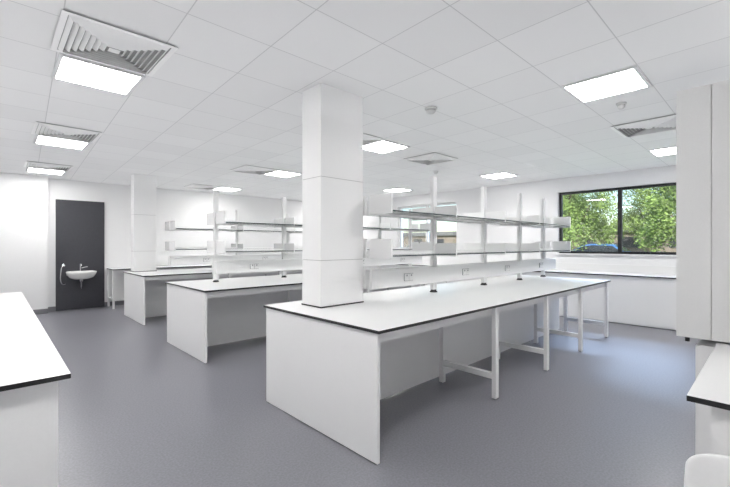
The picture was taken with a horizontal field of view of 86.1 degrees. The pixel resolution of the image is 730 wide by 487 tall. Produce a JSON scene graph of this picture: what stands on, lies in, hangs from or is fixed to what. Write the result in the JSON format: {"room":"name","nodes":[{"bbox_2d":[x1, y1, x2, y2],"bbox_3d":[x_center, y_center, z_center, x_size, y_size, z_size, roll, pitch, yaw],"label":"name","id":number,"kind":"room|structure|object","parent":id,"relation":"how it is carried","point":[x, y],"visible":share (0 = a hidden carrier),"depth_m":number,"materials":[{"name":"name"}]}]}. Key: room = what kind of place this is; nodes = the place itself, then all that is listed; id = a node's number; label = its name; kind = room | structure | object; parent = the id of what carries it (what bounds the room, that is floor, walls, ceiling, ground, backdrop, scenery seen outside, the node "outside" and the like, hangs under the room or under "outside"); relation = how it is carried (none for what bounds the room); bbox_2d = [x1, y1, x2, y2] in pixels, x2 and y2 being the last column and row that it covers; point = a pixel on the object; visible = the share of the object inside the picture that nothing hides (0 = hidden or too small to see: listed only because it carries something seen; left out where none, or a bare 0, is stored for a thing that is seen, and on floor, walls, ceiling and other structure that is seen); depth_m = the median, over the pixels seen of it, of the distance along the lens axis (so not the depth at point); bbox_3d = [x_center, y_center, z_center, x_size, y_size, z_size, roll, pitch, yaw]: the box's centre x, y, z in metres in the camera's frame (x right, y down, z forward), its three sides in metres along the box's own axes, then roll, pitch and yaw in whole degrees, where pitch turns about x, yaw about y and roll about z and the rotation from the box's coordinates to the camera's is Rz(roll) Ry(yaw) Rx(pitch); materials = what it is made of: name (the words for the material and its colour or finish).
{"room":"laboratory","nodes":[
{"label":"laboratory","id":0,"kind":"room"},
{"bbox_2d":[0,172,47,309],"bbox_3d":[-7.344,0.020,7.893,1.450,2.900,0.240,0,0,-44],"label":"wall","id":1,"kind":"structure","parent":0,"point":[23,198],"depth_m":8.05,"materials":[{"name":"white paint"}]},
{"bbox_2d":[33,309,47,313],"bbox_3d":[-7.257,1.420,7.801,1.450,0.100,0.012,0,0,-44],"label":"baseboard","id":2,"kind":"structure","parent":1,"relation":"attached to","point":[38,311],"depth_m":8.22,"materials":[{"name":"grey plastic"}]},
{"bbox_2d":[48,178,301,306],"bbox_3d":[-4.527,0.020,10.844,9.600,2.900,0.150,0,0,-44],"label":"wall","id":3,"kind":"structure","parent":0,"point":[189,209],"depth_m":10.18,"materials":[{"name":"white paint"}]},
{"bbox_2d":[56,199,103,310],"bbox_3d":[-6.451,0.245,8.877,0.900,2.450,0.041,0,0,-44],"label":"panel","id":4,"kind":"object","parent":3,"relation":"attached to","point":[79,224],"visible":1,"depth_m":8.83,"materials":[{"name":"black laminate"}]},
{"bbox_2d":[60,264,64,284],"bbox_3d":[-6.660,0.674,8.600,0.064,0.468,0.125,0,0,5],"label":"rail","id":5,"kind":"object","parent":4,"relation":"attached to","point":[63,265],"visible":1,"depth_m":8.55,"materials":[{"name":"silver metal"}]},
{"bbox_2d":[66,270,96,288],"bbox_3d":[-6.291,0.802,8.680,0.560,0.395,0.457,0,0,-44],"label":"basin","id":6,"kind":"object","parent":4,"relation":"attached to","point":[88,274],"visible":1,"depth_m":8.57,"materials":[{"name":"white ceramic"}]},
{"bbox_2d":[48,301,123,311],"bbox_3d":[-3.946,1.420,11.286,8.150,0.100,0.012,0,0,-44],"label":"baseboard","id":7,"kind":"structure","parent":3,"relation":"attached to","point":[50,309],"depth_m":9.23,"materials":[{"name":"grey plastic"}]},
{"bbox_2d":[0,0,729,200],"bbox_3d":[-0.474,-1.480,6.660,10.100,0.100,11.900,0,0,-44],"label":"ceiling","id":8,"kind":"structure","parent":0,"point":[229,97],"depth_m":3.51,"materials":[{"name":"tile"}]},
{"bbox_2d":[25,167,66,174],"bbox_3d":[-6.232,-1.421,7.639,0.580,0.015,0.580,0,0,-44],"label":"recessed light","id":9,"kind":"object","parent":8,"relation":"in","point":[27,169],"visible":0.71,"depth_m":7.68,"materials":[{"name":"white plastic"}]},
{"bbox_2d":[28,168,63,173],"bbox_3d":[-6.232,-1.426,7.639,0.524,0.004,0.524,0,0,-44],"label":"diffuser","id":10,"kind":"object","parent":9,"relation":"attached to","point":[29,169],"depth_m":7.68,"materials":[{"name":"white plastic"}]},
{"bbox_2d":[24,161,73,171],"bbox_3d":[-5.792,-1.413,7.161,0.670,0.033,0.670,0,0,-44],"label":"ceiling vent","id":11,"kind":"object","parent":8,"relation":"in","point":[30,164],"visible":1,"depth_m":7.09,"materials":[{"name":"white metal"}]},
{"bbox_2d":[33,135,89,149],"bbox_3d":[-4.253,-1.421,5.485,0.580,0.015,0.580,0,0,-44],"label":"recessed light","id":12,"kind":"object","parent":8,"relation":"in","point":[43,140],"visible":0.87,"depth_m":5.49,"materials":[{"name":"white plastic"}]},
{"bbox_2d":[31,121,102,142],"bbox_3d":[-3.813,-1.413,5.006,0.670,0.033,0.670,0,0,-44],"label":"ceiling vent","id":13,"kind":"object","parent":8,"relation":"in","point":[40,128],"visible":1,"depth_m":4.95,"materials":[{"name":"white metal"}]},
{"bbox_2d":[51,53,145,95],"bbox_3d":[-2.274,-1.421,3.330,0.580,0.015,0.580,0,0,-44],"label":"recessed light","id":14,"kind":"object","parent":8,"relation":"in","point":[67,68],"visible":1,"depth_m":3.30,"materials":[{"name":"white plastic"}]},
{"bbox_2d":[50,10,177,76],"bbox_3d":[-1.821,-1.413,2.837,0.670,0.033,0.670,0,0,-44],"label":"ceiling vent","id":15,"kind":"object","parent":8,"relation":"in","point":[76,35],"visible":1,"depth_m":2.77,"materials":[{"name":"white metal"}]},
{"bbox_2d":[184,184,219,189],"bbox_3d":[-4.054,-1.413,9.714,0.670,0.033,0.670,0,0,-44],"label":"ceiling vent","id":16,"kind":"object","parent":8,"relation":"in","point":[194,186],"visible":1,"depth_m":9.65,"materials":[{"name":"white metal"}]},
{"bbox_2d":[211,187,242,191],"bbox_3d":[-3.589,-1.421,10.157,0.580,0.015,0.580,0,0,-44],"label":"recessed light","id":17,"kind":"object","parent":8,"relation":"in","point":[219,188],"visible":0.96,"depth_m":10.22,"materials":[{"name":"white plastic"}]},
{"bbox_2d":[215,188,238,190],"bbox_3d":[-3.589,-1.426,10.157,0.524,0.004,0.524,0,0,-44],"label":"diffuser","id":18,"kind":"object","parent":17,"relation":"attached to","point":[221,189],"depth_m":10.22,"materials":[{"name":"white plastic"}]},
{"bbox_2d":[230,165,276,174],"bbox_3d":[-2.132,-1.413,7.505,0.670,0.033,0.670,0,0,-44],"label":"ceiling vent","id":19,"kind":"object","parent":8,"relation":"in","point":[250,169],"visible":1,"depth_m":7.43,"materials":[{"name":"white metal"}]},
{"bbox_2d":[263,170,301,177],"bbox_3d":[-1.667,-1.421,7.948,0.580,0.015,0.580,0,0,-44],"label":"recessed light","id":20,"kind":"object","parent":8,"relation":"in","point":[279,173],"visible":0.81,"depth_m":7.95,"materials":[{"name":"white plastic"}]},
{"bbox_2d":[268,171,297,176],"bbox_3d":[-1.667,-1.426,7.948,0.524,0.004,0.524,0,0,-44],"label":"diffuser","id":21,"kind":"object","parent":20,"relation":"attached to","point":[276,173],"depth_m":8.01,"materials":[{"name":"white plastic"}]},
{"bbox_2d":[363,133,383,144],"bbox_3d":[-0.210,-1.413,5.296,0.670,0.033,0.670,0,0,-44],"label":"ceiling vent","id":22,"kind":"object","parent":8,"relation":"in","point":[367,138],"visible":0.17,"depth_m":5.24,"materials":[{"name":"white metal"}]},
{"bbox_2d":[363,140,409,153],"bbox_3d":[0.255,-1.421,5.739,0.580,0.015,0.580,0,0,-44],"label":"recessed light","id":23,"kind":"object","parent":8,"relation":"in","point":[382,146],"visible":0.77,"depth_m":5.71,"materials":[{"name":"white plastic"}]},
{"bbox_2d":[382,188,412,192],"bbox_3d":[0.862,-1.421,10.356,0.580,0.015,0.580,0,0,-44],"label":"recessed light","id":24,"kind":"object","parent":8,"relation":"in","point":[396,190],"visible":1,"depth_m":10.41,"materials":[{"name":"white plastic"}]},
{"bbox_2d":[385,189,408,191],"bbox_3d":[0.862,-1.426,10.356,0.524,0.004,0.524,0,0,-44],"label":"diffuser","id":25,"kind":"object","parent":24,"relation":"attached to","point":[389,190],"depth_m":10.41,"materials":[{"name":"white plastic"}]},
{"bbox_2d":[402,152,457,164],"bbox_3d":[1.098,-1.413,6.541,0.670,0.033,0.670,0,0,-44],"label":"ceiling vent","id":26,"kind":"object","parent":8,"relation":"in","point":[431,158],"visible":1,"depth_m":6.47,"materials":[{"name":"white metal"}]},
{"bbox_2d":[425,106,436,113],"bbox_3d":[0.695,-1.399,4.114,0.130,0.060,0.130,0,0,-44],"label":"smoke detector","id":27,"kind":"object","parent":8,"relation":"attached to","point":[430,109],"visible":1,"depth_m":4.08,"materials":[{"name":"white plastic"}]},
{"bbox_2d":[479,172,517,178],"bbox_3d":[2.784,-1.421,8.147,0.580,0.015,0.580,0,0,-44],"label":"recessed light","id":28,"kind":"object","parent":8,"relation":"in","point":[501,174],"visible":1,"depth_m":8.13,"materials":[{"name":"white plastic"}]},
{"bbox_2d":[484,173,513,178],"bbox_3d":[2.784,-1.426,8.147,0.524,0.004,0.524,0,0,-44],"label":"diffuser","id":29,"kind":"object","parent":28,"relation":"attached to","point":[495,175],"depth_m":8.13,"materials":[{"name":"white plastic"}]},
{"bbox_2d":[560,65,651,103],"bbox_3d":[2.177,-1.421,3.530,0.580,0.015,0.580,0,0,-44],"label":"recessed light","id":30,"kind":"object","parent":8,"relation":"in","point":[629,79],"visible":1,"depth_m":3.51,"materials":[{"name":"white plastic"}]},
{"bbox_2d":[616,102,626,108],"bbox_3d":[2.601,-1.399,3.968,0.090,0.060,0.090,0,0,-44],"label":"smoke detector","id":31,"kind":"object","parent":8,"relation":"attached to","point":[620,105],"visible":1,"depth_m":3.94,"materials":[{"name":"white plastic"}]},
{"bbox_2d":[610,114,675,137],"bbox_3d":[3.441,-1.413,4.734,0.670,0.033,0.670,0,0,-44],"label":"ceiling vent","id":32,"kind":"object","parent":8,"relation":"in","point":[664,123],"visible":0.88,"depth_m":4.69,"materials":[{"name":"white metal"}]},
{"bbox_2d":[647,146,675,156],"bbox_3d":[4.705,-1.421,5.938,0.580,0.015,0.580,0,0,-44],"label":"recessed light","id":33,"kind":"object","parent":8,"relation":"in","point":[665,151],"visible":0.51,"depth_m":6.02,"materials":[{"name":"white plastic"}]},
{"bbox_2d":[652,147,675,155],"bbox_3d":[4.705,-1.426,5.938,0.524,0.004,0.524,0,0,-44],"label":"diffuser","id":34,"kind":"object","parent":33,"relation":"attached to","point":[665,151],"depth_m":6.02,"materials":[{"name":"white plastic"}]},
{"bbox_2d":[35,305,699,486],"bbox_3d":[-0.474,1.520,6.660,10.100,0.100,11.900,0,0,-44],"label":"floor","id":35,"kind":"structure","parent":0,"point":[135,409],"depth_m":3.26,"materials":[{"name":"grey plastic"}]},
{"bbox_2d":[0,292,70,486],"bbox_3d":[-2.999,1.020,2.903,0.840,0.900,4.060,0,0,-44],"label":"bench","id":36,"kind":"object","parent":35,"relation":"on","point":[31,366],"visible":1,"depth_m":1.70,"materials":[{"name":"white laminate"}]},
{"bbox_2d":[0,292,70,391],"bbox_3d":[-2.999,0.581,2.903,0.840,0.022,4.060,0,0,-44],"label":"countertop","id":37,"kind":"structure","parent":36,"relation":"on","point":[28,356],"depth_m":2.09,"materials":[{"name":"white laminate"}]},
{"bbox_2d":[107,264,211,308],"bbox_3d":[-4.092,1.020,10.713,4.950,0.900,0.600,0,0,-44],"label":"bench","id":38,"kind":"object","parent":35,"relation":"on","point":[115,276],"visible":0.25,"depth_m":9.35,"materials":[{"name":"white laminate"}]},
{"bbox_2d":[107,264,211,269],"bbox_3d":[-4.092,0.581,10.713,4.950,0.022,0.600,0,0,-44],"label":"countertop","id":39,"kind":"structure","parent":38,"relation":"on","point":[182,266],"depth_m":9.91,"materials":[{"name":"white laminate"}]},
{"bbox_2d":[123,268,301,325],"bbox_3d":[-2.591,1.020,9.333,5.220,0.900,1.510,0,0,-44],"label":"lab bench","id":40,"kind":"object","parent":35,"relation":"on","point":[145,293],"visible":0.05,"depth_m":7.78,"materials":[{"name":"white laminate"}]},
{"bbox_2d":[131,174,156,271],"bbox_3d":[-4.634,-0.430,8.187,0.432,2.000,0.262,0,0,-44],"label":"column","id":41,"kind":"structure","parent":40,"relation":"on","point":[143,187],"depth_m":8.09,"materials":[{"name":"white paint"}]},
{"bbox_2d":[123,268,211,276],"bbox_3d":[-2.591,0.581,9.333,5.220,0.022,1.510,0,0,-44],"label":"countertop","id":42,"kind":"structure","parent":40,"relation":"on","point":[172,272],"depth_m":7.82,"materials":[{"name":"white laminate"}]},
{"bbox_2d":[165,210,301,264],"bbox_3d":[-2.448,-0.115,9.821,4.600,1.370,0.640,0,0,-44],"label":"shelving","id":43,"kind":"object","parent":40,"relation":"on","point":[170,225],"visible":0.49,"depth_m":9.05,"materials":[{"name":"white metal"}]},
{"bbox_2d":[165,268,448,362],"bbox_3d":[-0.580,1.020,7.105,5.220,0.900,1.510,0,0,-44],"label":"lab bench","id":44,"kind":"object","parent":35,"relation":"on","point":[201,314],"visible":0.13,"depth_m":5.65,"materials":[{"name":"white laminate"}]},
{"bbox_2d":[165,268,383,292],"bbox_3d":[-0.580,0.581,7.105,5.220,0.022,1.510,0,0,-44],"label":"countertop","id":45,"kind":"structure","parent":44,"relation":"on","point":[225,284],"depth_m":5.64,"materials":[{"name":"white laminate"}]},
{"bbox_2d":[207,190,429,281],"bbox_3d":[-0.493,-0.115,7.540,4.915,1.370,0.640,0,0,-44],"label":"shelving","id":46,"kind":"object","parent":44,"relation":"on","point":[216,218],"visible":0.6,"depth_m":6.48,"materials":[{"name":"white metal"}]},
{"bbox_2d":[363,265,402,269],"bbox_3d":[0.579,1.032,11.975,0.625,0.876,2.075,0,0,-44],"label":"base cabinet","id":47,"kind":"object","parent":35,"relation":"on","point":[382,266],"visible":0.07,"depth_m":11.57,"materials":[{"name":"white laminate"}]},
{"bbox_2d":[403,265,467,285],"bbox_3d":[2.010,1.032,10.472,0.625,0.876,2.075,0,0,-44],"label":"base cabinet","id":48,"kind":"object","parent":35,"relation":"on","point":[403,265],"visible":0.07,"depth_m":10.02,"materials":[{"name":"white laminate"}]},
{"bbox_2d":[263,275,610,464],"bbox_3d":[1.460,1.020,4.905,5.220,0.900,1.510,0,0,-44],"label":"lab bench","id":49,"kind":"object","parent":35,"relation":"on","point":[330,369],"visible":0.98,"depth_m":3.56,"materials":[{"name":"white laminate"}]},
{"bbox_2d":[301,83,363,307],"bbox_3d":[-0.304,-0.430,3.749,0.522,2.000,0.302,0,0,-44],"label":"column","id":50,"kind":"structure","parent":49,"relation":"on","point":[332,118],"depth_m":3.60,"materials":[{"name":"white paint"}]},
{"bbox_2d":[263,275,610,333],"bbox_3d":[1.460,0.581,4.905,5.220,0.022,1.510,0,0,-44],"label":"countertop","id":51,"kind":"structure","parent":49,"relation":"on","point":[381,312],"depth_m":3.81,"materials":[{"name":"white laminate"}]},
{"bbox_2d":[363,176,570,291],"bbox_3d":[1.708,-0.115,5.493,4.650,1.370,0.640,0,0,-44],"label":"shelving","id":52,"kind":"object","parent":49,"relation":"on","point":[380,205],"visible":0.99,"depth_m":4.81,"materials":[{"name":"white metal"}]},
{"bbox_2d":[468,272,556,280],"bbox_3d":[3.441,1.032,8.970,0.625,0.876,2.075,0,0,-44],"label":"base cabinet","id":53,"kind":"object","parent":35,"relation":"on","point":[525,273],"visible":0.07,"depth_m":8.40,"materials":[{"name":"white laminate"}]},
{"bbox_2d":[557,273,675,329],"bbox_3d":[4.872,1.032,7.467,0.625,0.876,2.075,0,0,-44],"label":"base cabinet","id":54,"kind":"object","parent":35,"relation":"on","point":[639,301],"visible":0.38,"depth_m":7.07,"materials":[{"name":"white laminate"}]},
{"bbox_2d":[397,258,675,278],"bbox_3d":[2.726,0.501,9.708,0.658,0.182,8.300,0,0,-44],"label":"countertop","id":55,"kind":"structure","parent":54,"relation":"on","point":[666,272],"depth_m":7.82,"materials":[{"name":"white laminate"}]},
{"bbox_2d":[684,453,729,486],"bbox_3d":[1.125,1.087,1.099,0.468,0.751,0.418,0,0,-44],"label":"chair","id":56,"kind":"object","parent":35,"relation":"on","point":[701,470],"visible":1,"depth_m":1.33,"materials":[{"name":"white plastic"}]},
{"bbox_2d":[686,343,729,455],"bbox_3d":[1.903,1.020,1.565,1.125,0.900,0.822,0,0,-44],"label":"bench","id":57,"kind":"object","parent":35,"relation":"on","point":[711,387],"visible":0.93,"depth_m":1.49,"materials":[{"name":"white laminate"}]},
{"bbox_2d":[686,343,729,410],"bbox_3d":[1.903,0.581,1.565,1.125,0.022,0.822,0,0,-44],"label":"countertop","id":58,"kind":"structure","parent":57,"relation":"on","point":[711,387],"depth_m":1.61,"materials":[{"name":"white laminate"}]},
{"bbox_2d":[695,339,729,454],"bbox_3d":[2.619,1.035,2.314,0.915,0.870,0.920,0,0,-44],"label":"base cabinet","id":59,"kind":"object","parent":35,"relation":"on","point":[704,348],"visible":0.27,"depth_m":2.31,"materials":[{"name":"white laminate"}]},
{"bbox_2d":[363,165,675,266],"bbox_3d":[3.057,0.020,10.022,0.250,2.900,11.800,0,0,-44],"label":"wall","id":60,"kind":"structure","parent":0,"point":[503,197],"depth_m":9.09,"materials":[{"name":"white paint"}]},
{"bbox_2d":[399,202,455,250],"bbox_3d":[1.808,-0.465,11.319,0.070,1.330,2.100,0,0,-44],"label":"window","id":61,"kind":"structure","parent":60,"relation":"in","point":[453,203],"depth_m":11.68,"materials":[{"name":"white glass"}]},
{"bbox_2d":[556,253,675,255],"bbox_3d":[5.046,0.212,7.774,0.130,0.025,2.360,0,0,-44],"label":"trim","id":62,"kind":"structure","parent":60,"relation":"attached to","point":[556,253],"depth_m":7.71,"materials":[{"name":"white laminate"}]},
{"bbox_2d":[559,182,675,254],"bbox_3d":[5.118,-0.465,7.843,0.070,1.330,2.300,0,0,-44],"label":"window","id":63,"kind":"structure","parent":60,"relation":"in","point":[620,190],"depth_m":7.83,"materials":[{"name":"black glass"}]},
{"label":"outside","id":64,"kind":"structure","parent":0,"visible":0},
{"bbox_3d":[22.166,1.620,48.727,80.690,0.200,140.000,0,0,-44],"label":"ground","id":65,"kind":"structure","parent":64,"visible":0},
{"bbox_2d":[403,226,675,251],"bbox_3d":[30.831,-0.355,60.430,8.800,3.750,105.800,0,0,-44],"label":"building","id":66,"kind":"structure","parent":65,"relation":"on","point":[442,237],"depth_m":54.15,"materials":[{"name":"brick"}]},
{"bbox_2d":[563,191,617,250],"bbox_3d":[11.361,-1.437,21.505,4.280,5.920,4.827,0,0,-44],"label":"tree","id":67,"kind":"object","parent":65,"relation":"on","point":[569,205],"visible":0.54,"depth_m":20.58,"materials":[{"name":"green plant"}]},
{"bbox_2d":[563,191,617,249],"bbox_3d":[20.839,-3.291,39.299,6.328,9.628,8.002,0,0,-44],"label":"tree","id":68,"kind":"object","parent":65,"relation":"on","point":[604,195],"visible":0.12,"depth_m":38.17,"materials":[{"name":"green plant"}]},
{"bbox_2d":[610,188,675,251],"bbox_3d":[31.203,-3.203,42.762,7.130,9.452,7.840,0,0,-40],"label":"tree","id":69,"kind":"object","parent":65,"relation":"on","point":[635,218],"visible":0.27,"depth_m":43.28,"materials":[{"name":"green plant"}]},
{"bbox_2d":[631,186,675,234],"bbox_3d":[26.983,-3.466,32.391,7.054,9.978,7.803,0,0,-44],"label":"tree","id":70,"kind":"object","parent":65,"relation":"on","point":[636,199],"visible":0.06,"depth_m":33.36,"materials":[{"name":"green plant"}]},
{"bbox_2d":[634,186,675,251],"bbox_3d":[14.267,-1.335,17.054,3.950,5.715,4.795,0,0,-44],"label":"tree","id":71,"kind":"object","parent":65,"relation":"on","point":[663,224],"visible":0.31,"depth_m":17.50,"materials":[{"name":"green plant"}]},
{"bbox_3d":[9.381,1.495,36.551,12.000,0.050,120.000,0,0,-44],"label":"car park","id":72,"kind":"object","parent":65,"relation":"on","visible":0},
{"bbox_2d":[573,244,630,251],"bbox_3d":[14.950,0.735,24.179,1.720,1.470,4.200,0,0,-44],"label":"car","id":73,"kind":"object","parent":72,"relation":"on","point":[590,247],"visible":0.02,"depth_m":23.82,"materials":[{"name":"paint"}]},
{"bbox_3d":[3.507,0.020,2.408,9.600,2.900,0.150,0,0,-44],"label":"wall","id":74,"kind":"structure","parent":0,"visible":0},
{"bbox_2d":[676,80,729,342],"bbox_3d":[2.586,-0.170,2.340,0.927,1.520,1.018,0,0,-44],"label":"upper cabinet","id":75,"kind":"object","parent":74,"relation":"attached to","point":[702,112],"visible":1,"depth_m":2.30,"materials":[{"name":"white laminate"}]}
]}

